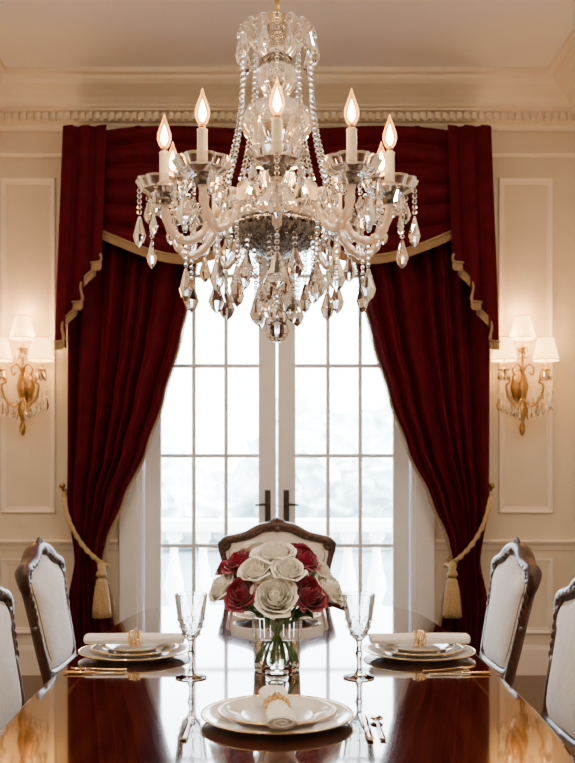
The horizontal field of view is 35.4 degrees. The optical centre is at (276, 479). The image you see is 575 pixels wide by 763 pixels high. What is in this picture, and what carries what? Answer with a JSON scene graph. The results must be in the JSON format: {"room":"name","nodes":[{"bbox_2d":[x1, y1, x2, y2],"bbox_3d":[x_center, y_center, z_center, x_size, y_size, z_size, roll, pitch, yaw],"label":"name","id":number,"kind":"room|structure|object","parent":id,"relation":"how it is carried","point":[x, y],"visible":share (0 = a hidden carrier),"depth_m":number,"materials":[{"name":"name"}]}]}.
{"room":"dining room","nodes":[
{"label":"dining room","id":0,"kind":"room"},
{"bbox_2d":[0,132,574,644],"bbox_3d":[0.000,-0.670,6.325,4.240,4.020,0.250,0,0,0],"label":"wall","id":1,"kind":"structure","parent":0,"point":[28,205],"depth_m":6.20,"materials":[{"name":"paint"}]},
{"bbox_2d":[0,315,54,435],"bbox_3d":[-1.725,-0.707,6.075,0.464,0.813,0.244,0,0,0],"label":"wall sconce","id":2,"kind":"object","parent":1,"relation":"attached to","point":[22,330],"visible":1,"depth_m":6.05,"materials":[{"name":"gold metal"}]},
{"bbox_2d":[59,483,110,618],"bbox_3d":[-1.280,0.459,6.015,0.426,0.882,0.299,0,0,11],"label":"tieback","id":3,"kind":"object","parent":1,"relation":"attached to","point":[101,609],"visible":0.74,"depth_m":5.88,"materials":[{"name":"gold fabric"}]},
{"bbox_2d":[145,256,275,609],"bbox_3d":[-0.466,-0.265,6.283,0.919,3.190,0.114,0,0,0],"label":"door","id":4,"kind":"structure","parent":1,"relation":"in","point":[266,365],"depth_m":6.29,"materials":[{"name":"paint"}]},
{"bbox_2d":[1,178,552,633],"bbox_3d":[0.000,-0.510,6.189,3.800,3.140,0.022,0,0,0],"label":"trim","id":5,"kind":"structure","parent":1,"relation":"attached to","point":[5,182],"depth_m":6.19,"materials":[{"name":"paint"}]},
{"bbox_2d":[119,460,434,622],"bbox_3d":[0.000,-0.340,6.310,2.160,3.360,0.280,0,0,0],"label":"trim","id":6,"kind":"structure","parent":1,"relation":"attached to","point":[421,515],"depth_m":6.17,"materials":[{"name":"paint"}]},
{"bbox_2d":[53,124,500,349],"bbox_3d":[0.000,-1.580,5.965,2.912,1.479,0.430,0,0,0],"label":"swag valance","id":7,"kind":"object","parent":1,"relation":"attached to","point":[452,167],"visible":0.65,"depth_m":5.84,"materials":[{"name":"red fabric"}]},
{"bbox_2d":[67,125,198,654],"bbox_3d":[-0.743,-0.510,6.047,1.365,3.669,0.190,0,0,0],"label":"velvet curtain","id":8,"kind":"object","parent":7,"relation":"hanging from","point":[124,343],"visible":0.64,"depth_m":6.02,"materials":[{"name":"red fabric"}]},
{"bbox_2d":[354,126,491,656],"bbox_3d":[0.743,-0.510,6.051,1.366,3.669,0.201,0,0,0],"label":"velvet curtain","id":9,"kind":"object","parent":7,"relation":"hanging from","point":[432,350],"visible":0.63,"depth_m":6.02,"materials":[{"name":"red fabric"}]},
{"bbox_2d":[17,645,549,674],"bbox_3d":[0.000,1.240,2.000,4.240,0.200,8.400,0,0,0],"label":"baseboard","id":10,"kind":"structure","parent":1,"relation":"attached to","point":[534,659],"depth_m":6.18,"materials":[{"name":"paint"}]},
{"bbox_2d":[0,27,574,131],"bbox_3d":[0.000,-2.540,2.000,4.240,0.280,8.400,0,0,0],"label":"trim","id":11,"kind":"structure","parent":1,"relation":"attached to","point":[32,99],"depth_m":6.01,"materials":[{"name":"paint"}]},
{"bbox_2d":[278,256,408,609],"bbox_3d":[0.466,-0.265,6.283,0.919,3.190,0.114,0,0,0],"label":"door","id":12,"kind":"structure","parent":1,"relation":"in","point":[287,365],"depth_m":6.29,"materials":[{"name":"paint"}]},
{"bbox_2d":[443,483,494,618],"bbox_3d":[1.280,0.459,6.015,0.426,0.882,0.298,0,0,-12],"label":"tieback","id":13,"kind":"object","parent":1,"relation":"attached to","point":[452,609],"visible":0.66,"depth_m":5.88,"materials":[{"name":"gold fabric"}]},
{"bbox_2d":[490,315,559,435],"bbox_3d":[1.665,-0.707,6.075,0.464,0.813,0.244,0,0,0],"label":"wall sconce","id":14,"kind":"object","parent":1,"relation":"attached to","point":[522,330],"visible":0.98,"depth_m":6.04,"materials":[{"name":"gold metal"}]},
{"bbox_2d":[0,0,574,66],"bbox_3d":[0.000,-2.730,2.025,4.640,0.100,8.850,0,0,0],"label":"ceiling","id":15,"kind":"structure","parent":0,"point":[33,33],"depth_m":5.37,"materials":[{"name":"paint"}]},
{"bbox_2d":[133,0,420,342],"bbox_3d":[0.000,-1.585,3.200,0.979,2.186,1.019,0,0,0],"label":"crystal chandelier","id":16,"kind":"object","parent":15,"relation":"hanging from","point":[277,222],"visible":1,"depth_m":3.08,"materials":[{"name":"clear glass"}]},
{"bbox_2d":[21,675,574,759],"bbox_3d":[0.000,1.390,2.025,4.640,0.100,8.850,0,0,0],"label":"floor","id":17,"kind":"structure","parent":0,"point":[530,688],"depth_m":5.81,"materials":[{"name":"brown wood"}]},
{"bbox_2d":[0,586,24,730],"bbox_3d":[-0.649,0.801,2.742,0.644,1.077,0.529,0,0,2],"label":"dining chair","id":18,"kind":"object","parent":17,"relation":"on","point":[12,697],"visible":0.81,"depth_m":2.84,"materials":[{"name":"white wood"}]},
{"bbox_2d":[14,537,76,685],"bbox_3d":[-0.722,0.789,3.763,0.650,1.102,0.529,0,0,3],"label":"dining chair","id":19,"kind":"object","parent":17,"relation":"on","point":[40,576],"visible":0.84,"depth_m":3.66,"materials":[{"name":"white fabric"}]},
{"bbox_2d":[217,518,336,601],"bbox_3d":[0.000,0.769,4.491,0.631,1.142,0.657,0,0,0],"label":"dining chair","id":20,"kind":"object","parent":17,"relation":"on","point":[323,546],"visible":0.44,"depth_m":4.74,"materials":[{"name":"brown wood"}]},
{"bbox_2d":[0,605,574,762],"bbox_3d":[0.000,0.960,2.895,1.399,0.759,2.623,0,0,0],"label":"dining table","id":21,"kind":"object","parent":17,"relation":"on","point":[138,714],"visible":0.72,"depth_m":2.27,"materials":[{"name":"brown wood"}]},
{"bbox_2d":[63,671,124,673],"bbox_3d":[-0.546,0.575,2.695,0.189,0.008,0.018,0,0,-1],"label":"table knife","id":22,"kind":"object","parent":21,"relation":"on","point":[65,672],"visible":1,"depth_m":2.69,"materials":[{"name":"gold metal"}]},
{"bbox_2d":[71,667,126,669],"bbox_3d":[-0.542,0.573,2.735,0.168,0.011,0.019,0,0,-3],"label":"fork","id":23,"kind":"object","parent":21,"relation":"on","point":[74,668],"visible":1,"depth_m":2.73,"materials":[{"name":"gold metal"}]},
{"bbox_2d":[78,643,188,661],"bbox_3d":[-0.470,0.569,2.980,0.369,0.020,0.369,0,0,0],"label":"charger plate","id":24,"kind":"object","parent":21,"relation":"on","point":[183,648],"visible":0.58,"depth_m":2.91,"materials":[{"name":"white ceramic"}]},
{"bbox_2d":[91,644,178,656],"bbox_3d":[-0.470,0.560,2.980,0.287,0.020,0.287,0,0,0],"label":"dinner plate","id":25,"kind":"object","parent":24,"relation":"on","point":[97,648],"visible":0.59,"depth_m":2.92,"materials":[{"name":"white ceramic"}]},
{"bbox_2d":[100,644,168,653],"bbox_3d":[-0.470,0.551,2.980,0.227,0.020,0.227,0,0,0],"label":"salad plate","id":26,"kind":"object","parent":25,"relation":"on","point":[120,648],"visible":0.68,"depth_m":2.96,"materials":[{"name":"white ceramic"}]},
{"bbox_2d":[83,633,184,643],"bbox_3d":[-0.470,0.524,2.980,0.328,0.036,0.093,0,0,0],"label":"napkin","id":27,"kind":"object","parent":26,"relation":"on","point":[90,638],"visible":0.91,"depth_m":2.95,"materials":[{"name":"fabric"}]},
{"bbox_2d":[128,628,141,646],"bbox_3d":[-0.470,0.522,2.980,0.039,0.062,0.069,0,0,0],"label":"napkin ring","id":28,"kind":"object","parent":27,"relation":"on","point":[134,631],"depth_m":2.96,"materials":[{"name":"gold metal"}]},
{"bbox_2d":[180,712,195,739],"bbox_3d":[-0.208,0.573,2.103,0.023,0.011,0.205,0,0,0],"label":"fork","id":29,"kind":"object","parent":21,"relation":"on","point":[185,733],"visible":1,"depth_m":2.08,"materials":[{"name":"metal"}]},
{"bbox_2d":[174,592,207,680],"bbox_3d":[-0.252,0.456,2.640,0.098,0.246,0.098,0,0,0],"label":"goblet","id":30,"kind":"object","parent":21,"relation":"on","point":[190,606],"visible":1,"depth_m":2.61,"materials":[{"name":"clear glass"}]},
{"bbox_2d":[251,610,301,673],"bbox_3d":[0.000,0.493,2.750,0.160,0.172,0.160,0,0,0],"label":"glass vase","id":31,"kind":"object","parent":21,"relation":"on","point":[276,643],"visible":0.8,"depth_m":2.69,"materials":[{"name":"glass"}]},
{"bbox_2d":[208,540,343,619],"bbox_3d":[-0.002,0.365,2.753,0.394,0.365,0.344,0,0,24],"label":"bouquet","id":32,"kind":"object","parent":31,"relation":"in","point":[273,573],"visible":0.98,"depth_m":2.66,"materials":[{"name":"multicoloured plant"}]},
{"bbox_2d":[200,694,353,734],"bbox_3d":[0.000,0.569,2.170,0.369,0.020,0.369,0,0,0],"label":"charger plate","id":33,"kind":"object","parent":21,"relation":"on","point":[209,714],"visible":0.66,"depth_m":2.10,"materials":[{"name":"white ceramic"}]},
{"bbox_2d":[217,694,336,725],"bbox_3d":[0.000,0.560,2.170,0.287,0.020,0.287,0,0,0],"label":"dinner plate","id":34,"kind":"object","parent":33,"relation":"on","point":[247,709],"visible":0.73,"depth_m":2.19,"materials":[{"name":"white ceramic"}]},
{"bbox_2d":[259,685,297,729],"bbox_3d":[0.000,0.531,2.120,0.072,0.036,0.308,0,0,-4],"label":"napkin","id":35,"kind":"object","parent":34,"relation":"on","point":[279,715],"visible":0.84,"depth_m":2.01,"materials":[{"name":"fabric"}]},
{"bbox_2d":[263,691,290,713],"bbox_3d":[0.000,0.529,2.120,0.065,0.062,0.039,0,0,-4],"label":"napkin ring","id":36,"kind":"object","parent":35,"relation":"on","point":[276,695],"depth_m":2.11,"materials":[{"name":"gold metal"}]},
{"bbox_2d":[233,612,320,619],"bbox_3d":[0.000,0.569,3.780,0.369,0.020,0.369,0,0,0],"label":"charger plate","id":37,"kind":"object","parent":21,"relation":"on","point":[315,614],"visible":0.23,"depth_m":3.74,"materials":[{"name":"white ceramic"}]},
{"bbox_2d":[342,592,375,680],"bbox_3d":[0.240,0.456,2.640,0.098,0.246,0.098,0,0,0],"label":"goblet","id":38,"kind":"object","parent":21,"relation":"on","point":[358,606],"visible":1,"depth_m":2.61,"materials":[{"name":"clear glass"}]},
{"bbox_2d":[358,713,373,740],"bbox_3d":[0.209,0.575,2.105,0.021,0.008,0.230,0,0,0],"label":"table knife","id":39,"kind":"object","parent":21,"relation":"on","point":[364,720],"visible":1,"depth_m":2.09,"materials":[{"name":"metal"}]},
{"bbox_2d":[369,714,385,739],"bbox_3d":[0.238,0.573,2.096,0.034,0.011,0.192,0,0,1],"label":"spoon","id":40,"kind":"object","parent":21,"relation":"on","point":[377,718],"visible":1,"depth_m":2.11,"materials":[{"name":"metal"}]},
{"bbox_2d":[363,643,475,661],"bbox_3d":[0.470,0.569,2.980,0.369,0.020,0.369,0,0,0],"label":"charger plate","id":41,"kind":"object","parent":21,"relation":"on","point":[467,651],"visible":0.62,"depth_m":2.91,"materials":[{"name":"white ceramic"}]},
{"bbox_2d":[375,644,462,656],"bbox_3d":[0.470,0.560,2.980,0.287,0.020,0.287,0,0,0],"label":"dinner plate","id":42,"kind":"object","parent":41,"relation":"on","point":[456,648],"visible":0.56,"depth_m":2.92,"materials":[{"name":"white ceramic"}]},
{"bbox_2d":[385,644,453,653],"bbox_3d":[0.470,0.551,2.980,0.227,0.020,0.227,0,0,0],"label":"salad plate","id":43,"kind":"object","parent":42,"relation":"on","point":[409,648],"visible":0.58,"depth_m":2.96,"materials":[{"name":"white ceramic"}]},
{"bbox_2d":[368,633,470,643],"bbox_3d":[0.470,0.524,2.980,0.328,0.036,0.093,0,0,0],"label":"napkin","id":44,"kind":"object","parent":43,"relation":"on","point":[374,638],"visible":0.99,"depth_m":2.95,"materials":[{"name":"fabric"}]},
{"bbox_2d":[412,628,425,646],"bbox_3d":[0.470,0.522,2.980,0.039,0.062,0.069,0,0,0],"label":"napkin ring","id":45,"kind":"object","parent":44,"relation":"on","point":[419,631],"depth_m":2.96,"materials":[{"name":"gold metal"}]},
{"bbox_2d":[422,665,474,671],"bbox_3d":[0.522,0.573,2.736,0.168,0.011,0.019,0,0,-14],"label":"fork","id":46,"kind":"object","parent":21,"relation":"on","point":[471,666],"visible":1,"depth_m":2.73,"materials":[{"name":"gold metal"}]},
{"bbox_2d":[429,671,490,673],"bbox_3d":[0.546,0.575,2.686,0.189,0.008,0.018,0,0,-3],"label":"table knife","id":47,"kind":"object","parent":21,"relation":"on","point":[469,672],"visible":1,"depth_m":2.68,"materials":[{"name":"gold metal"}]},
{"bbox_2d":[479,537,541,687],"bbox_3d":[0.732,0.789,3.763,0.650,1.102,0.529,0,0,-3],"label":"dining chair","id":48,"kind":"object","parent":17,"relation":"on","point":[515,576],"visible":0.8,"depth_m":3.66,"materials":[{"name":"white fabric"}]},
{"bbox_2d":[541,578,574,748],"bbox_3d":[0.694,0.801,2.742,0.644,1.077,0.529,0,0,-2],"label":"dining chair","id":49,"kind":"object","parent":17,"relation":"on","point":[558,707],"visible":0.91,"depth_m":2.81,"materials":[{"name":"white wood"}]},
{"bbox_3d":[-2.220,-0.670,2.025,0.200,4.020,8.850,0,0,0],"label":"wall","id":50,"kind":"structure","parent":0,"visible":0},
{"bbox_2d":[0,540,574,549],"bbox_3d":[0.000,0.448,2.000,4.240,0.075,8.400,0,0,0],"label":"trim","id":51,"kind":"structure","parent":50,"relation":"attached to","point":[4,544],"depth_m":6.17,"materials":[{"name":"paint"}]},
{"bbox_2d":[0,152,574,157],"bbox_3d":[0.000,-2.240,2.000,4.240,0.040,8.400,0,0,0],"label":"trim","id":52,"kind":"structure","parent":50,"relation":"attached to","point":[2,154],"depth_m":6.18,"materials":[{"name":"paint"}]},
{"label":"outside","id":53,"kind":"structure","parent":0,"visible":0},
{"bbox_2d":[162,550,391,606],"bbox_3d":[0.000,2.440,64.500,160.000,0.200,111.000,0,0,0],"label":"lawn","id":54,"kind":"structure","parent":53,"point":[185,556],"depth_m":24.34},
{"bbox_2d":[162,384,391,549],"bbox_3d":[-0.022,-0.744,30.248,44.401,6.167,5.505,0,0,0],"label":"snowy outdoor background","id":55,"kind":"object","parent":54,"relation":"on","point":[310,416],"visible":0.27,"depth_m":29.43,"materials":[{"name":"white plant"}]},
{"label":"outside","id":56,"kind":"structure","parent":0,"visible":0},
{"bbox_3d":[0.000,1.465,7.725,18.000,0.150,2.550,0,0,0],"label":"floor","id":57,"kind":"structure","parent":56,"visible":0},
{"bbox_2d":[162,518,391,606],"bbox_3d":[0.000,0.825,8.400,14.000,1.130,0.340,0,0,0],"label":"stone balustrade","id":58,"kind":"object","parent":57,"relation":"on","point":[173,527],"visible":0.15,"depth_m":8.33,"materials":[{"name":"white stone"}]}
]}

